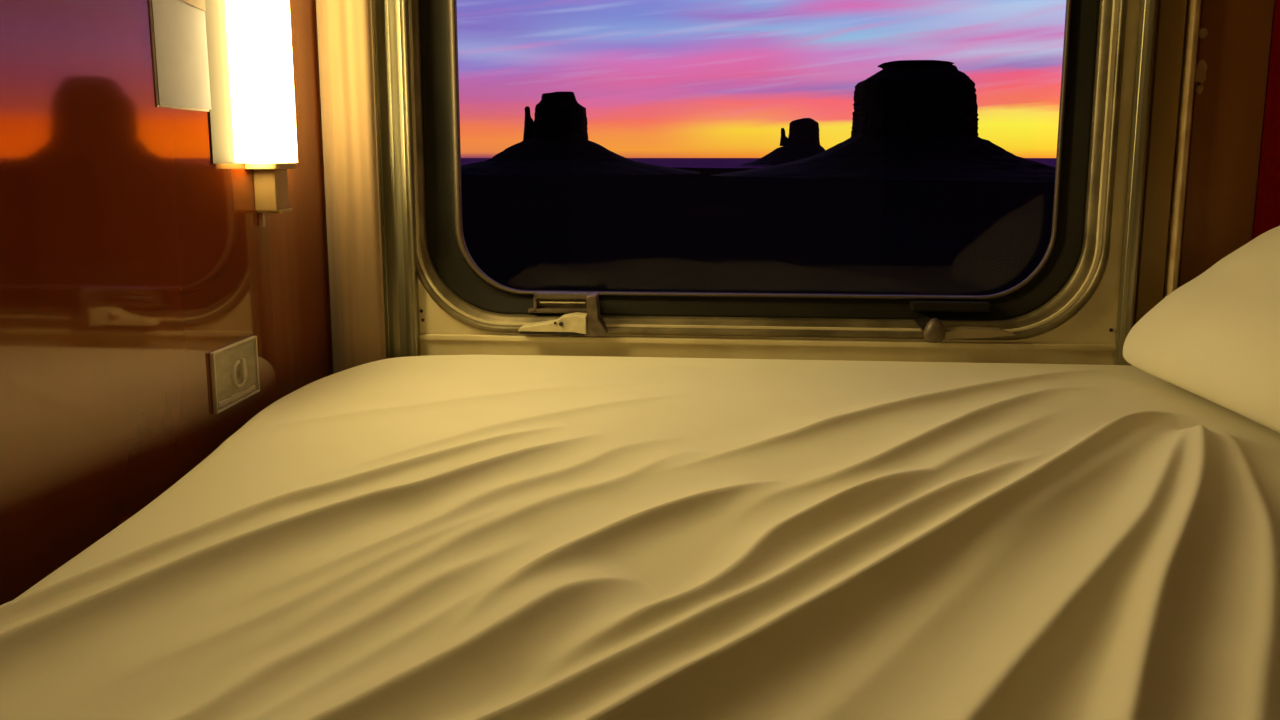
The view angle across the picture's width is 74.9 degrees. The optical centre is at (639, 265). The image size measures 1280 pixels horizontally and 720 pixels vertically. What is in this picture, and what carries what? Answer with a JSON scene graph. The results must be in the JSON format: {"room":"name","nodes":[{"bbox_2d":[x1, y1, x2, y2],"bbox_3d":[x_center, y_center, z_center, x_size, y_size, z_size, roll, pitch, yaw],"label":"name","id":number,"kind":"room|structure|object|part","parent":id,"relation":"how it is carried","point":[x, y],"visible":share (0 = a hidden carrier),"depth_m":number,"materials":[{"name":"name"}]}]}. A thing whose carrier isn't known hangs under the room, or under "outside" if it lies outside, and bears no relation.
{"room":"train carriage","nodes":[
{"label":"train carriage","id":0,"kind":"room"},
{"bbox_2d":[0,0,333,604],"bbox_3d":[-0.687,-0.072,0.202,0.050,1.800,2.920,1,7,4],"label":"wall","id":1,"kind":"structure","parent":0,"point":[129,257],"depth_m":0.97,"materials":[{"name":"brown wood"}]},
{"bbox_2d":[148,0,210,111],"bbox_3d":[-0.595,-0.289,1.086,0.004,0.170,0.118,1,7,4],"label":"wall plate","id":2,"kind":"object","parent":1,"relation":"attached to","point":[177,27],"visible":1,"depth_m":1.08,"materials":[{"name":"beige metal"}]},
{"bbox_2d":[210,336,259,413],"bbox_3d":[-0.586,0.156,1.218,0.011,0.087,0.115,1,7,4],"label":"switch plate","id":3,"kind":"object","parent":1,"relation":"attached to","point":[234,367],"visible":1,"depth_m":1.21,"materials":[{"name":"beige plastic"}]},
{"bbox_2d":[205,0,297,226],"bbox_3d":[-0.558,-0.426,1.237,0.054,0.738,0.234,1,7,4],"label":"light","id":4,"kind":"object","parent":1,"relation":"attached to","point":[252,122],"visible":1,"depth_m":1.21,"materials":[{"name":"frosted glass"},{"name":"metal"}]},
{"bbox_3d":[-0.584,-0.474,1.232,0.002,0.641,0.234,1,7,4],"label":"plate","id":5,"kind":"part","parent":4,"relation":"part of","materials":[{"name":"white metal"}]},
{"bbox_2d":[225,0,297,162],"bbox_3d":[-0.560,-0.466,1.237,0.036,0.620,0.146,1,7,4],"label":"diffuser","id":6,"kind":"object","parent":4,"relation":"attached to","point":[260,123],"depth_m":1.21,"materials":[{"name":"beige plastic"}]},
{"bbox_2d":[372,0,1274,364],"bbox_3d":[0.238,-0.241,1.503,1.607,1.800,0.130,1,7,4],"label":"wall","id":7,"kind":"structure","parent":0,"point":[1096,322],"depth_m":1.44,"materials":[{"name":"grey"}]},
{"bbox_2d":[411,0,1127,342],"bbox_3d":[0.199,-0.314,1.489,1.245,0.887,0.116,1,7,4],"label":"window","id":8,"kind":"structure","parent":7,"relation":"attached to","point":[933,167],"depth_m":1.53,"materials":[{"name":"grey metal"}]},
{"bbox_3d":[-0.159,0.104,1.529,0.125,0.035,0.031,1,7,4],"label":"wedge plate","id":9,"kind":"part","parent":8,"relation":"part of","materials":[{"name":"beige metal"}]},
{"bbox_3d":[-0.079,0.088,1.529,0.041,0.076,0.039,1,7,4],"label":"lever","id":10,"kind":"part","parent":8,"relation":"part of","materials":[{"name":"brown metal"}]},
{"bbox_3d":[0.600,0.119,1.480,0.123,0.019,0.023,1,7,4],"label":"foot plate","id":11,"kind":"part","parent":8,"relation":"part of","materials":[{"name":"brown metal"}]},
{"bbox_2d":[1252,0,1279,239],"bbox_3d":[0.966,-0.056,0.085,0.050,1.800,2.920,1,7,4],"label":"wall","id":12,"kind":"structure","parent":0,"point":[1267,204],"depth_m":1.37,"materials":[{"name":"red wood"}]},
{"bbox_3d":[0.140,-0.981,0.024,1.707,0.050,2.920,1,7,4],"label":"ceiling","id":13,"kind":"structure","parent":0,"visible":0},
{"bbox_2d":[316,0,385,373],"bbox_3d":[-0.516,-0.379,1.451,0.100,1.488,0.037,1,7,4],"label":"wall panel","id":14,"kind":"object","parent":13,"relation":"hanging from","point":[344,27],"visible":0.82,"depth_m":1.47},
{"bbox_3d":[0.296,0.586,0.980,1.382,0.295,1.050,1,7,4],"label":"platform","id":15,"kind":"object","parent":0,"visible":0},
{"bbox_3d":[0.206,0.344,0.933,1.540,0.188,1.164,1,7,4],"label":"mattress","id":16,"kind":"object","parent":15,"relation":"on","visible":0},
{"bbox_2d":[0,355,1279,719],"bbox_3d":[0.204,0.352,0.934,1.571,0.295,1.195,1,7,4],"label":"sheet","id":17,"kind":"object","parent":16,"relation":"on","point":[431,537],"visible":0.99,"depth_m":0.72,"materials":[{"name":"fabric"}]},
{"bbox_2d":[1123,226,1279,432],"bbox_3d":[0.869,0.069,1.046,0.259,0.256,0.630,1,7,4],"label":"pillow","id":18,"kind":"object","parent":17,"relation":"on","point":[1215,338],"visible":1,"depth_m":1.14,"materials":[{"name":"fabric"}]}
]}

